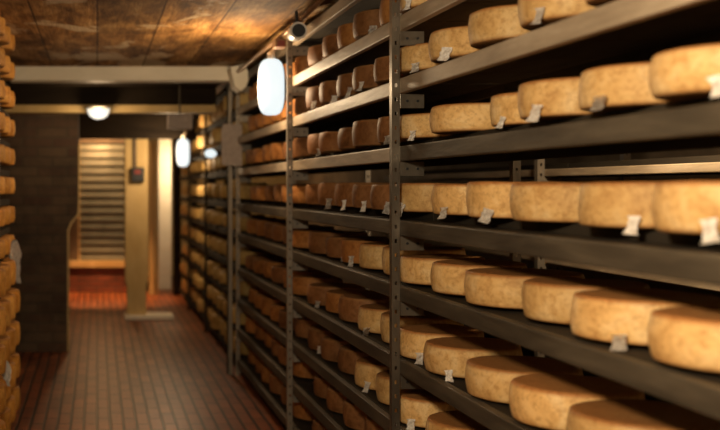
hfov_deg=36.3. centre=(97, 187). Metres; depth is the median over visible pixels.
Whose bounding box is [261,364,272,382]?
cheese wheel
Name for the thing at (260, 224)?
cheese wheel
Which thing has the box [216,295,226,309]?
cheese wheel
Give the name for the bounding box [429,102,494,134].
cheese wheel
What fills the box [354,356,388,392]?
cheese wheel
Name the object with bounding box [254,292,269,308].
cheese wheel
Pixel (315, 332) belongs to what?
cheese wheel
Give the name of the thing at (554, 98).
cheese wheel
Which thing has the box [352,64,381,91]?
cheese wheel
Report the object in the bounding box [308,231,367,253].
cheese wheel
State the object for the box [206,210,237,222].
cheese wheel
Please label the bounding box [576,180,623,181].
cheese wheel
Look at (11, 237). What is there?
cheese wheel
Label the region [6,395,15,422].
cheese wheel
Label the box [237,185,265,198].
cheese wheel
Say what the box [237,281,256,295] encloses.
cheese wheel
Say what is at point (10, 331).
cheese wheel
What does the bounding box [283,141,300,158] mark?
cheese wheel
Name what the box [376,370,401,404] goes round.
cheese wheel
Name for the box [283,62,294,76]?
cheese wheel
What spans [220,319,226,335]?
cheese wheel
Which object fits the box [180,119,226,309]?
storage rack
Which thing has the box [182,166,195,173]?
cheese wheel
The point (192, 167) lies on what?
cheese wheel
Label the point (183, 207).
cheese wheel
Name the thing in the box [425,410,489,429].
cheese wheel
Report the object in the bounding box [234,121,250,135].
cheese wheel
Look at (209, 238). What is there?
cheese wheel
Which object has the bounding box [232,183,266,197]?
cheese wheel
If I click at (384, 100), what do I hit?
storage rack
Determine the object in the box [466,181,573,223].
cheese wheel
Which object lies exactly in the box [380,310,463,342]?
cheese wheel
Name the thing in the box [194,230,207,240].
cheese wheel
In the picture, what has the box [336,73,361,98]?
cheese wheel
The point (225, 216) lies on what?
cheese wheel
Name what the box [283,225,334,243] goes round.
cheese wheel
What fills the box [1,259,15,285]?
cheese wheel
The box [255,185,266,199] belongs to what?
cheese wheel
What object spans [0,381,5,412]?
cheese wheel
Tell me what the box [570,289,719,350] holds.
cheese wheel
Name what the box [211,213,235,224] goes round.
cheese wheel
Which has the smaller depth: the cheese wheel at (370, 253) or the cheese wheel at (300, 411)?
the cheese wheel at (370, 253)
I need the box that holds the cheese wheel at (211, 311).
[208,308,217,320]
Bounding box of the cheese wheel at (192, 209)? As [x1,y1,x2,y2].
[190,208,194,217]
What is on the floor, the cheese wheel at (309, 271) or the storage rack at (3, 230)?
the storage rack at (3, 230)
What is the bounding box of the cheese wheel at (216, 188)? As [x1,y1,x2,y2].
[213,184,220,197]
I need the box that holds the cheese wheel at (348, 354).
[338,344,369,374]
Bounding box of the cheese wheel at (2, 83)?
[0,80,4,99]
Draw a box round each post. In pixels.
[173,139,180,294]
[227,83,231,374]
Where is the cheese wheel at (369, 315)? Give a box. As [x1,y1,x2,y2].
[358,303,425,335]
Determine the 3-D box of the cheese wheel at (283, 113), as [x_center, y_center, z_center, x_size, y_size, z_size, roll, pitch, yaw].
[1.247,-0.472,6.236,0.295,0.108,0.298,0,0,0]
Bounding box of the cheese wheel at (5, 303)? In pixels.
[0,299,10,326]
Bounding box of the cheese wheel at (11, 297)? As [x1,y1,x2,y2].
[1,292,15,319]
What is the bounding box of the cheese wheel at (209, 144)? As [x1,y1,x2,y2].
[202,135,216,146]
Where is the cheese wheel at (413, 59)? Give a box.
[400,43,438,75]
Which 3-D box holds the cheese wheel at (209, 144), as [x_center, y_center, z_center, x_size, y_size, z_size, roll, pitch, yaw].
[1.222,-0.478,10.500,0.321,0.119,0.324,0,0,0]
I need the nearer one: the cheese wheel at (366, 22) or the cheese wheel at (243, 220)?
the cheese wheel at (366, 22)
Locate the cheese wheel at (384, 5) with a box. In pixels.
[379,0,402,25]
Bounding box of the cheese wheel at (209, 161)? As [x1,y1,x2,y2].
[207,159,215,170]
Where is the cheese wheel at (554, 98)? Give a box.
[518,77,598,121]
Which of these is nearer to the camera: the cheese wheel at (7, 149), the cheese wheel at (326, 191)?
the cheese wheel at (326, 191)
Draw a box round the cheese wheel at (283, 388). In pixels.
[281,383,290,405]
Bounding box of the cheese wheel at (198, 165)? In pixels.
[195,161,208,171]
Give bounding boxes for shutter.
[78,143,124,260]
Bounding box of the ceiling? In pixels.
[0,0,338,96]
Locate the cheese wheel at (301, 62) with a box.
[295,56,309,74]
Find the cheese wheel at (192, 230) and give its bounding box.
[190,227,207,238]
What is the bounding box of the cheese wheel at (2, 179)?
[0,176,4,194]
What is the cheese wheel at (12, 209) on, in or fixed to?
on the storage rack at (3, 230)
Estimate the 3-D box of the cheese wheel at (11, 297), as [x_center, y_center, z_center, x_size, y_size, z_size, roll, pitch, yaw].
[-0.593,0.659,5.786,0.280,0.139,0.284,0,0,0]
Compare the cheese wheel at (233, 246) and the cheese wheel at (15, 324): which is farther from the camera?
the cheese wheel at (233, 246)
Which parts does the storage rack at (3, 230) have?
shelf rail, shelf rail, shelf rail, shelf rail, shelf rail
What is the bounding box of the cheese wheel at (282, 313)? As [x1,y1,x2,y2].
[278,308,294,329]
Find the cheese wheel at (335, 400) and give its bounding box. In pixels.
[326,385,347,413]
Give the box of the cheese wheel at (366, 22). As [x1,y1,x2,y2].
[353,9,380,39]
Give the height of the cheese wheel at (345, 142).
0.100 m
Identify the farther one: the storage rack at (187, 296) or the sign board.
the storage rack at (187, 296)
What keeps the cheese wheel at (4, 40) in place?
on the storage rack at (3, 230)
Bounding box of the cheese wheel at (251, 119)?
[248,115,258,131]
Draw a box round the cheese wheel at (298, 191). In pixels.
[290,186,305,202]
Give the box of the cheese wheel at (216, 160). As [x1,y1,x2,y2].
[214,157,226,168]
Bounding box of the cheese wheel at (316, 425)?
[312,418,326,429]
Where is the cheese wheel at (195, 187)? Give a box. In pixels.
[193,186,196,195]
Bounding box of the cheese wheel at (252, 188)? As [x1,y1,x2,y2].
[250,186,255,199]
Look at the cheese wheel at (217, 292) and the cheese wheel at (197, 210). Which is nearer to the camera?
the cheese wheel at (217, 292)
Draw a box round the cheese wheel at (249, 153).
[245,149,260,163]
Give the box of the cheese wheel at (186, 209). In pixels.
[185,206,205,214]
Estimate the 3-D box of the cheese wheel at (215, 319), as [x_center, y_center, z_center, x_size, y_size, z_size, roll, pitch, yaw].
[1.196,1.230,9.601,0.300,0.131,0.299,0,0,0]
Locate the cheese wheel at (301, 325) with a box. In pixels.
[294,318,317,338]
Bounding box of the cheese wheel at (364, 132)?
[352,119,387,146]
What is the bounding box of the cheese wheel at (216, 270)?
[212,266,226,279]
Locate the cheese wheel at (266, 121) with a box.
[262,113,275,125]
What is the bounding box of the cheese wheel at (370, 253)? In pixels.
[359,241,432,269]
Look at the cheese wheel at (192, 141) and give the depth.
11.83 m
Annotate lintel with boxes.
[79,114,195,138]
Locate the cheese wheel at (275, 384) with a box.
[269,373,282,394]
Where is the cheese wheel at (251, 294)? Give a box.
[248,287,264,302]
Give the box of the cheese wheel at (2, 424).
[0,419,5,429]
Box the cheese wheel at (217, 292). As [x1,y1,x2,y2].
[213,289,225,303]
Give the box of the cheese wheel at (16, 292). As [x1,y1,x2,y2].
[6,288,19,312]
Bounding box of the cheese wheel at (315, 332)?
[308,324,333,353]
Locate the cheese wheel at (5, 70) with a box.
[0,55,10,74]
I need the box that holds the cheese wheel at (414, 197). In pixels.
[395,183,466,216]
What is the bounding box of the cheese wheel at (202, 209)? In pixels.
[200,208,226,220]
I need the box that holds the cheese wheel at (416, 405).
[395,389,456,429]
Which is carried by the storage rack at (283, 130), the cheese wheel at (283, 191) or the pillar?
the cheese wheel at (283, 191)
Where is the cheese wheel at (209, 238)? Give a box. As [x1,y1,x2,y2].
[207,235,226,247]
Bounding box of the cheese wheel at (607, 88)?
[578,62,674,112]
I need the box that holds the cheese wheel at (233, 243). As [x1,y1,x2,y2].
[225,242,237,256]
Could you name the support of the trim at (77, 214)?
attached to the wall pier
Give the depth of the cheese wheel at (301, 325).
5.82 m
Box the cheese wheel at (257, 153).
[253,148,267,162]
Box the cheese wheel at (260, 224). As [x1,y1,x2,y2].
[256,219,285,235]
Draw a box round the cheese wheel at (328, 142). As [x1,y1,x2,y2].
[319,131,347,152]
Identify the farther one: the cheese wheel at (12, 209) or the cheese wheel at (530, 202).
the cheese wheel at (12, 209)
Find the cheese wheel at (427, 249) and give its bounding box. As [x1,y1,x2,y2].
[382,246,465,274]
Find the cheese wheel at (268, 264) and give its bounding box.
[263,259,285,277]
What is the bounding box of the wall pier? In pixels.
[0,114,78,351]
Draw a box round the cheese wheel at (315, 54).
[308,44,324,66]
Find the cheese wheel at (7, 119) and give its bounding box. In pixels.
[0,116,10,134]
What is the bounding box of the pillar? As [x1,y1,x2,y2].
[124,139,173,319]
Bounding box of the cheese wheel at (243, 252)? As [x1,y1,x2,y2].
[235,249,275,264]
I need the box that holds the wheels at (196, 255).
[180,115,208,311]
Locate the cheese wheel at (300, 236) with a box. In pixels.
[293,229,342,247]
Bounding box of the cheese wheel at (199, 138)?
[197,136,210,148]
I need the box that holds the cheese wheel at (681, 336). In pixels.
[647,306,719,372]
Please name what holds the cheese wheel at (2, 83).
on the storage rack at (3, 230)
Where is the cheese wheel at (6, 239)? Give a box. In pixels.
[0,236,10,254]
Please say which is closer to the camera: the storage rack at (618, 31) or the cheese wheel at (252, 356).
the storage rack at (618, 31)
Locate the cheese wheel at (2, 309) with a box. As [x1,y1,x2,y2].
[0,306,5,335]
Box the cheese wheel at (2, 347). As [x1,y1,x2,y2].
[0,344,5,374]
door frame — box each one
[149,143,157,294]
[158,139,170,289]
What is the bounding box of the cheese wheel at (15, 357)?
[11,353,19,377]
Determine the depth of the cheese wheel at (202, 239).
10.93 m
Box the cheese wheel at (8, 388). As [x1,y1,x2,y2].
[0,375,10,399]
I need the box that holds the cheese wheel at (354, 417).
[343,399,366,429]
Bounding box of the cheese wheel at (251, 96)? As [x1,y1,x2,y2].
[248,87,254,100]
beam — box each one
[3,105,215,113]
[10,66,231,82]
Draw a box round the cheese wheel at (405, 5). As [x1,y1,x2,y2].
[400,0,426,13]
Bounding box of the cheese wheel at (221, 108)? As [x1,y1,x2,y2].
[219,101,232,115]
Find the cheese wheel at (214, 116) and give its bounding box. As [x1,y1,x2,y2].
[212,108,219,120]
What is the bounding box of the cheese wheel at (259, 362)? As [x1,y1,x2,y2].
[256,357,263,372]
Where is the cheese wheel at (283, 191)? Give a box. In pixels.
[281,185,306,201]
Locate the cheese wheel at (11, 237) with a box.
[4,234,14,241]
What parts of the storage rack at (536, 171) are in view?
shelf rail, shelf rail, shelf rail, gusset plate, gusset plate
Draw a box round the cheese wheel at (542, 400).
[509,373,644,429]
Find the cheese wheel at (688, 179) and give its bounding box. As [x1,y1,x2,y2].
[687,179,719,180]
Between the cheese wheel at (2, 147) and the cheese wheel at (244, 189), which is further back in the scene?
the cheese wheel at (244, 189)
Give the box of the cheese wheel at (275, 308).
[270,302,285,321]
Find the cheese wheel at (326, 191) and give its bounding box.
[318,182,336,208]
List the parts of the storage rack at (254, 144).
shelf rail, shelf rail, shelf rail, shelf rail, shelf rail, shelf rail, shelf rail, shelf rail, shelf rail, shelf rail, gusset plate, gusset plate, gusset plate, gusset plate, gusset plate, gusset plate, shelf rail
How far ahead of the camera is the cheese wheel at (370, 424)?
4.26 m
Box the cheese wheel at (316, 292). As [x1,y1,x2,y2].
[307,283,365,307]
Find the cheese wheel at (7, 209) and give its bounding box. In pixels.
[0,206,10,224]
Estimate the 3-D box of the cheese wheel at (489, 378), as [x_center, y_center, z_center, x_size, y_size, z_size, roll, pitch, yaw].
[1.232,0.552,3.005,0.318,0.093,0.318,0,0,0]
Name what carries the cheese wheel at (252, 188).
on the storage rack at (283, 130)
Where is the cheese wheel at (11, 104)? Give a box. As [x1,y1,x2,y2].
[0,91,14,108]
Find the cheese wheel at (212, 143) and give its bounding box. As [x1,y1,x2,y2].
[210,132,220,144]
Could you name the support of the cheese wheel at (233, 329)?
on the storage rack at (254, 144)
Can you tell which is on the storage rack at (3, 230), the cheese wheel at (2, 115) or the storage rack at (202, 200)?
the cheese wheel at (2, 115)
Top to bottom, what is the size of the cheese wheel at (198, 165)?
0.117 m
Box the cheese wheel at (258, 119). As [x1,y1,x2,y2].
[255,114,266,128]
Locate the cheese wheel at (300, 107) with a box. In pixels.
[294,96,311,114]
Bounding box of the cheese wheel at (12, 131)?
[0,119,14,137]
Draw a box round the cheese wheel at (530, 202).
[510,182,588,222]
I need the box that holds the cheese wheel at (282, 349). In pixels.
[278,344,290,365]
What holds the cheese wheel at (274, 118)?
on the storage rack at (283, 130)
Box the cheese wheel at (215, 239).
[212,237,235,250]
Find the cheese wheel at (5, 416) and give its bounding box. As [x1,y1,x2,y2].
[0,407,10,429]
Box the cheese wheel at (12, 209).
[1,206,14,222]
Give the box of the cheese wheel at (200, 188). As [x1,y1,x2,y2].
[197,185,203,195]
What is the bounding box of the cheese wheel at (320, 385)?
[313,374,330,398]
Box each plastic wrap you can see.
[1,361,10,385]
[9,240,21,282]
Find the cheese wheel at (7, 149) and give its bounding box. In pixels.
[0,146,10,163]
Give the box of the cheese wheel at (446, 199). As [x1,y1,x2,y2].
[431,184,467,218]
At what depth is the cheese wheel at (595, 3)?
2.34 m
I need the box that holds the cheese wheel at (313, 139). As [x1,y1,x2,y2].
[307,133,327,155]
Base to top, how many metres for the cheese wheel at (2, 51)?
0.098 m
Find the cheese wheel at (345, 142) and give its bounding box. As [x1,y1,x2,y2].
[337,127,367,149]
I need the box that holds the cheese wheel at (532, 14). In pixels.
[518,0,596,30]
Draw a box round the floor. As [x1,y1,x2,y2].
[11,276,285,429]
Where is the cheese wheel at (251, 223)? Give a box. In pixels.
[246,218,285,233]
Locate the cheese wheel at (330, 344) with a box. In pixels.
[321,334,349,361]
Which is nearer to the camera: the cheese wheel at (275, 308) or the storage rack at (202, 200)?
the cheese wheel at (275, 308)
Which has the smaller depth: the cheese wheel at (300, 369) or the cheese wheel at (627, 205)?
the cheese wheel at (627, 205)
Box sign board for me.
[221,92,241,165]
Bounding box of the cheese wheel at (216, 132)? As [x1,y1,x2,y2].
[211,128,220,142]
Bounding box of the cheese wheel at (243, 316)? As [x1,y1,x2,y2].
[232,306,248,324]
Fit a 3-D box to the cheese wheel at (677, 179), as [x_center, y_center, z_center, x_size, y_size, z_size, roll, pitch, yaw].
[2.332,0.012,4.289,0.300,0.095,0.299,0,0,0]
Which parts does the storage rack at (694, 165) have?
shelf rail, shelf rail, shelf rail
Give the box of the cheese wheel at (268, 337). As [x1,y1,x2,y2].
[265,330,274,347]
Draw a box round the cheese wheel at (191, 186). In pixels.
[187,185,197,194]
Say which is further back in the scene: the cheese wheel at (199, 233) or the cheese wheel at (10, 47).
the cheese wheel at (199, 233)
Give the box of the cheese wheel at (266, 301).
[261,295,281,315]
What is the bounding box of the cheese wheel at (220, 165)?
[219,156,235,167]
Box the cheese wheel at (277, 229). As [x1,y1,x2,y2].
[272,224,318,241]
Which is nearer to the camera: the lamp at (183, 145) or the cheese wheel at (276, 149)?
the cheese wheel at (276, 149)
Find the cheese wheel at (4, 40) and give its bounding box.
[0,26,10,45]
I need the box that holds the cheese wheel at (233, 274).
[226,273,237,289]
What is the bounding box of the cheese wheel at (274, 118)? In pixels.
[270,113,285,122]
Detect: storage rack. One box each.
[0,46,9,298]
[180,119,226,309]
[190,106,250,331]
[207,82,295,374]
[237,35,370,429]
[293,0,520,429]
[384,98,630,359]
[400,0,719,429]
[545,155,719,404]
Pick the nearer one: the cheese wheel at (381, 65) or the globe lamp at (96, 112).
the cheese wheel at (381, 65)
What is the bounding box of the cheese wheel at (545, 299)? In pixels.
[522,277,649,324]
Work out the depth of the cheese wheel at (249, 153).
7.59 m
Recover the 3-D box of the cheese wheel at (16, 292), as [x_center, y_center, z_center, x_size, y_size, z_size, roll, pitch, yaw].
[-0.591,0.660,6.096,0.282,0.139,0.283,0,0,0]
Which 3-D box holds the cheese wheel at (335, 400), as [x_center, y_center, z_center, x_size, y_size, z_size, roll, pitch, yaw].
[1.245,1.008,4.971,0.295,0.105,0.294,0,0,0]
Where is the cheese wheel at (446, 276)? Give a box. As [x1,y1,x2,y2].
[430,259,526,295]
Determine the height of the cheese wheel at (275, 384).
0.111 m
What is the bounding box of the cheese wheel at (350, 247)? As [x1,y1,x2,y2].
[341,238,396,266]
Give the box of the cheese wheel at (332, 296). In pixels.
[325,289,377,312]
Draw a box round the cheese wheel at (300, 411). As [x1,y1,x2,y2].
[293,403,315,420]
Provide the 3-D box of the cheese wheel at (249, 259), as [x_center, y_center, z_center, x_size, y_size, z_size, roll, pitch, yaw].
[1.243,0.549,7.672,0.297,0.101,0.301,0,0,0]
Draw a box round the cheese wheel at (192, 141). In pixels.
[191,141,202,151]
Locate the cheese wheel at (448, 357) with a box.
[423,337,522,381]
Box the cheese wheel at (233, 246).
[232,245,261,260]
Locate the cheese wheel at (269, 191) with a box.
[265,185,273,200]
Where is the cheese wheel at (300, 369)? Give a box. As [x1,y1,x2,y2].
[290,359,317,378]
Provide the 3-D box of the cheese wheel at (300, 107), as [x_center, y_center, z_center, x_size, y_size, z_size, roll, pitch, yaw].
[1.271,-0.467,5.901,0.303,0.098,0.304,0,0,0]
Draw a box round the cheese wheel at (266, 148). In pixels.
[262,145,280,161]
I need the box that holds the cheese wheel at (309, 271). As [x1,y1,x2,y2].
[283,268,328,287]
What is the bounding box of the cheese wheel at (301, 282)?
[289,274,342,295]
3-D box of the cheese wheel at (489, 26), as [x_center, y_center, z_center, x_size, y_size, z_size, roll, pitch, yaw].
[1.247,-0.466,3.022,0.318,0.096,0.318,0,0,0]
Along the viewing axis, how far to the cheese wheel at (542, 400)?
2.61 m
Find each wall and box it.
[69,139,125,291]
[80,139,285,275]
[289,148,719,296]
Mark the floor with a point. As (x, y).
(116, 373)
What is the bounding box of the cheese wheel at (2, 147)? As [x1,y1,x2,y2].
[0,144,4,162]
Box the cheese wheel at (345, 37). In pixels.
[337,23,356,49]
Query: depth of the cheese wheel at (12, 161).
6.05 m
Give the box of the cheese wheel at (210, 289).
[207,286,218,298]
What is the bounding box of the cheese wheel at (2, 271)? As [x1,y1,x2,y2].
[0,268,5,297]
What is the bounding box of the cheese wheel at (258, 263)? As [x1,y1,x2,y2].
[253,257,285,273]
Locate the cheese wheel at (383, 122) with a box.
[377,115,414,144]
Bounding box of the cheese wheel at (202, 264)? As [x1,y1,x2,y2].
[201,260,216,271]
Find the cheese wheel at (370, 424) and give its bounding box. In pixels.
[364,415,383,429]
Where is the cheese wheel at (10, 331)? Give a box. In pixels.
[5,326,15,353]
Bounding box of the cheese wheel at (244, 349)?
[232,336,249,354]
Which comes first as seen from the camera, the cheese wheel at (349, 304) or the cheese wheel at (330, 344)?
the cheese wheel at (349, 304)
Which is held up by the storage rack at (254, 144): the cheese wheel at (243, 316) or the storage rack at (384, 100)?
the cheese wheel at (243, 316)
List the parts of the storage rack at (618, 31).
shelf rail, shelf rail, shelf rail, shelf rail, shelf rail, shelf rail, shelf rail, shelf rail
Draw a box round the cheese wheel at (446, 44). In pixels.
[428,26,480,63]
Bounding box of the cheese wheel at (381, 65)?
[374,55,405,84]
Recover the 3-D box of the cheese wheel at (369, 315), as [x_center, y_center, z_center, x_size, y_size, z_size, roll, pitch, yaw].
[1.243,0.555,4.375,0.299,0.115,0.291,0,0,0]
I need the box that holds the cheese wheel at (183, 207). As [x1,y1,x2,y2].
[181,205,203,213]
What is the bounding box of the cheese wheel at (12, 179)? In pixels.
[9,177,14,193]
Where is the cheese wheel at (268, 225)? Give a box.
[264,221,290,238]
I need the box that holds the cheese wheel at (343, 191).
[334,182,396,209]
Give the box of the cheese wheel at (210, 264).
[207,261,225,275]
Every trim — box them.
[5,81,220,86]
[10,87,215,104]
[67,145,79,351]
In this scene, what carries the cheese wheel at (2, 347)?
on the storage rack at (3, 230)
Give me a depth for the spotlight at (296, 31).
5.16 m
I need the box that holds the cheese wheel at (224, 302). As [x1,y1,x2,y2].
[223,300,235,315]
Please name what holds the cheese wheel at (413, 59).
on the storage rack at (618, 31)
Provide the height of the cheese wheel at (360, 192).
0.121 m
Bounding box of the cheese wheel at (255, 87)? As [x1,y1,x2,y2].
[253,82,257,97]
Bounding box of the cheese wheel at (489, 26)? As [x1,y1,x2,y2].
[468,4,529,48]
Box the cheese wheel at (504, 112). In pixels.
[490,92,541,128]
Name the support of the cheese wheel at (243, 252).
on the storage rack at (254, 144)
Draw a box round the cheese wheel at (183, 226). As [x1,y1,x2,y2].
[182,224,199,234]
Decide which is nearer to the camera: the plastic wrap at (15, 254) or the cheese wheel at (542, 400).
the cheese wheel at (542, 400)
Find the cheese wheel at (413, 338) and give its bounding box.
[400,324,483,364]
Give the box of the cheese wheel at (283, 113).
[280,99,297,118]
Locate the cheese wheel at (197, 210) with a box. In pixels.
[194,208,200,218]
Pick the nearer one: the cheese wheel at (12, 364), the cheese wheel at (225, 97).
the cheese wheel at (12, 364)
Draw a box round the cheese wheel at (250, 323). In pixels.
[245,316,257,333]
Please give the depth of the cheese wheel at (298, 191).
5.81 m
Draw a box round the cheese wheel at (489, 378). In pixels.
[465,355,583,403]
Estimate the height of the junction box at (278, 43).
0.047 m
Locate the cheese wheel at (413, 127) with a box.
[400,113,447,140]
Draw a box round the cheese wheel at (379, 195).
[370,184,395,214]
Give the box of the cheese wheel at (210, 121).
[205,114,215,124]
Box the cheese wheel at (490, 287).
[464,268,584,308]
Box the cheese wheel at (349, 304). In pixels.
[338,293,388,322]
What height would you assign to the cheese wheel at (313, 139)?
0.119 m
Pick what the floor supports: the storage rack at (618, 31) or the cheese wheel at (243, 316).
the storage rack at (618, 31)
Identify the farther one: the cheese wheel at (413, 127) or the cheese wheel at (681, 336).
the cheese wheel at (413, 127)
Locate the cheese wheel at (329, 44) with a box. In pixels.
[322,34,339,57]
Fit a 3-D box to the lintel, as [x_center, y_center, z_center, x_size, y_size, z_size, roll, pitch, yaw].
[0.065,-0.708,11.105,1.970,0.365,0.110,0,0,0]
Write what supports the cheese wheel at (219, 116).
on the storage rack at (254, 144)
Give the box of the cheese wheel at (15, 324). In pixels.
[10,320,19,345]
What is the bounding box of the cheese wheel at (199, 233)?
[197,231,223,242]
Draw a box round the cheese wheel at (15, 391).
[11,385,19,410]
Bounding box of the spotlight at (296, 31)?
[287,11,306,40]
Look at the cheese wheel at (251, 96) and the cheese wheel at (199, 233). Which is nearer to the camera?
the cheese wheel at (251, 96)
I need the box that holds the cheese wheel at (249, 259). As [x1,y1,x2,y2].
[245,255,283,269]
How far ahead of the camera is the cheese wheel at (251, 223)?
7.61 m
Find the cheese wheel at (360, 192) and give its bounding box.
[352,184,373,211]
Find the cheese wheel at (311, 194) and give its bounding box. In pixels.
[305,184,318,204]
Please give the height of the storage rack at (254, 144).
2.305 m
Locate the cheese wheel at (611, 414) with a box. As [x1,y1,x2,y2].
[566,399,719,429]
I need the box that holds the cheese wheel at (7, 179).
[5,177,10,193]
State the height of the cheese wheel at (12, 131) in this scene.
0.098 m
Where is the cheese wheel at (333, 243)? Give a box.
[326,236,387,261]
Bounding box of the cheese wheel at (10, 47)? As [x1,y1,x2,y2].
[1,35,14,52]
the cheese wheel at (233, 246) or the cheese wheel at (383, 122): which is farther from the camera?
the cheese wheel at (233, 246)
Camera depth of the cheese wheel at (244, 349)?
8.06 m
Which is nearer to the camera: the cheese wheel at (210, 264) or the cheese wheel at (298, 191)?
the cheese wheel at (298, 191)
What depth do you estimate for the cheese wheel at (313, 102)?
5.37 m
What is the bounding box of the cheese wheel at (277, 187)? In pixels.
[274,184,306,201]
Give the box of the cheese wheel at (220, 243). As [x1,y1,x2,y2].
[217,240,235,253]
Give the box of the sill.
[69,260,124,267]
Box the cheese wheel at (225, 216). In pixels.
[223,214,226,226]
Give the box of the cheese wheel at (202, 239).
[201,234,219,244]
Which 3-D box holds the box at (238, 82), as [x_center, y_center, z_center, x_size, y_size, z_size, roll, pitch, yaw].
[1.015,-0.785,7.480,0.137,0.195,0.200,0,0,0]
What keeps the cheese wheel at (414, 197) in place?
on the storage rack at (384, 100)
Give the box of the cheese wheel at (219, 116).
[217,104,224,118]
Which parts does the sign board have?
panel, cord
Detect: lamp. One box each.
[86,106,109,118]
[177,130,190,166]
[205,149,216,157]
[258,48,285,114]
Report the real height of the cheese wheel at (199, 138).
0.128 m
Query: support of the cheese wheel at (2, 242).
on the storage rack at (3, 230)
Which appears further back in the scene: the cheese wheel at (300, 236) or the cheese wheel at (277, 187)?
the cheese wheel at (277, 187)
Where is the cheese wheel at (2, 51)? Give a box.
[0,48,4,67]
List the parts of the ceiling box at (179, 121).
hanger rod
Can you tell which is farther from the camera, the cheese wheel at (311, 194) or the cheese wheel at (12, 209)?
the cheese wheel at (12, 209)
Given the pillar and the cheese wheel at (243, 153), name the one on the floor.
the pillar
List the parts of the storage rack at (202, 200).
shelf rail, shelf rail, shelf rail, shelf rail, shelf rail, shelf rail, shelf rail, shelf rail, shelf rail, gusset plate, gusset plate, gusset plate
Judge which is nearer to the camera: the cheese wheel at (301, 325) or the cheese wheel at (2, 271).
the cheese wheel at (2, 271)
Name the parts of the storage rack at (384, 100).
shelf rail, shelf rail, shelf rail, shelf rail, shelf rail, shelf rail, shelf rail, shelf rail, shelf rail, gusset plate, gusset plate, gusset plate, gusset plate, gusset plate, gusset plate, shelf rail, shelf rail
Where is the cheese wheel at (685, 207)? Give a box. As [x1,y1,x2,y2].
[651,181,719,244]
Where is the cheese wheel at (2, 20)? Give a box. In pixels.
[0,17,4,36]
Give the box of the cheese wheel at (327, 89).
[319,80,343,104]
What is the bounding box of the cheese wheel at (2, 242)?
[0,240,4,258]
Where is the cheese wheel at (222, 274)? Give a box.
[219,270,235,283]
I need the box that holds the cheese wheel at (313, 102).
[306,86,326,109]
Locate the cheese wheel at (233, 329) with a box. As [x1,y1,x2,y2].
[224,327,235,343]
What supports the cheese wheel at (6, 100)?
on the storage rack at (3, 230)
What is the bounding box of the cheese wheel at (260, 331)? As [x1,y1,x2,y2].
[255,324,265,340]
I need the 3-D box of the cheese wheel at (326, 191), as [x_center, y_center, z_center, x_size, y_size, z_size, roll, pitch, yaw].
[1.246,0.037,5.162,0.297,0.129,0.297,0,0,0]
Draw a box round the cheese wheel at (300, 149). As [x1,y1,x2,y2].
[293,137,313,156]
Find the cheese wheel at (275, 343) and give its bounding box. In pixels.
[271,338,281,355]
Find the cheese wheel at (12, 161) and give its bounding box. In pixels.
[0,148,14,165]
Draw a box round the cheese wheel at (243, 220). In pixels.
[237,216,276,230]
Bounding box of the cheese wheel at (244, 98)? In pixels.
[235,93,248,106]
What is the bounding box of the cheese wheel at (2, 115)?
[0,112,4,130]
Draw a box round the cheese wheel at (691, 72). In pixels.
[648,43,719,100]
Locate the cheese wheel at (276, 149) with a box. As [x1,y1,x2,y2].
[270,142,285,159]
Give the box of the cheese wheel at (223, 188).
[220,185,226,197]
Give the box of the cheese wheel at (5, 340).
[0,335,10,362]
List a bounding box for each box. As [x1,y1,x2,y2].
[131,167,143,181]
[167,85,192,129]
[227,64,248,92]
[273,38,286,48]
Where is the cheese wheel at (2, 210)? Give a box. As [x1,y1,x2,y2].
[0,208,4,226]
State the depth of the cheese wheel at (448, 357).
3.31 m
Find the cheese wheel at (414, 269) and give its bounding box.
[400,254,484,284]
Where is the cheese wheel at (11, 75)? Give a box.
[0,62,14,80]
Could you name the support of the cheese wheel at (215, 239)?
on the storage rack at (254, 144)
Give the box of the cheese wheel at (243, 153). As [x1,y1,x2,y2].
[242,152,253,165]
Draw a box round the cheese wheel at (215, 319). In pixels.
[210,313,223,329]
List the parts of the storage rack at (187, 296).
shelf rail, shelf rail, shelf rail, shelf rail, shelf rail, shelf rail, shelf rail, gusset plate, gusset plate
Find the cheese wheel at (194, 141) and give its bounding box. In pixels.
[193,140,203,149]
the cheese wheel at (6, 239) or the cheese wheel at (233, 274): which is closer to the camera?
the cheese wheel at (6, 239)
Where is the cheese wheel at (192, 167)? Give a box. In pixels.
[190,163,202,172]
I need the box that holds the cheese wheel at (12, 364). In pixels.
[9,360,15,388]
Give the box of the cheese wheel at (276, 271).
[271,265,312,283]
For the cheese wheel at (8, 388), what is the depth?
5.41 m
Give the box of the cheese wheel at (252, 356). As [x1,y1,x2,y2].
[248,349,257,364]
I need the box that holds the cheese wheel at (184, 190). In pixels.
[182,186,186,194]
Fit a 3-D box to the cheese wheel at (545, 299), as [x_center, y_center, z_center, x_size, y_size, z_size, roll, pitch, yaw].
[1.246,0.286,2.657,0.301,0.097,0.296,0,0,0]
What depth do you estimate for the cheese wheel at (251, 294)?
7.60 m
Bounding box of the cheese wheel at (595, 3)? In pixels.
[585,0,615,6]
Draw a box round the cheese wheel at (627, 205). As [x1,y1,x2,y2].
[578,181,662,234]
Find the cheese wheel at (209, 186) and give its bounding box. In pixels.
[205,184,226,196]
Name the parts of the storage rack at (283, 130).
shelf rail, shelf rail, shelf rail, shelf rail, shelf rail, shelf rail, shelf rail, shelf rail, shelf rail, shelf rail, gusset plate, gusset plate, gusset plate, gusset plate, gusset plate, gusset plate, gusset plate, gusset plate, gusset plate, shelf rail, shelf rail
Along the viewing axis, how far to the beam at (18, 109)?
8.74 m
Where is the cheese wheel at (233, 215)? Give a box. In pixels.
[232,214,264,228]
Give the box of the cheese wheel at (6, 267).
[0,264,10,290]
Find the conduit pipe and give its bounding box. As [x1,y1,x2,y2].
[236,0,323,72]
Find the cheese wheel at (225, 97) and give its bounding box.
[223,95,237,111]
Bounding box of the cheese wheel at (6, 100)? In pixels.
[0,85,10,104]

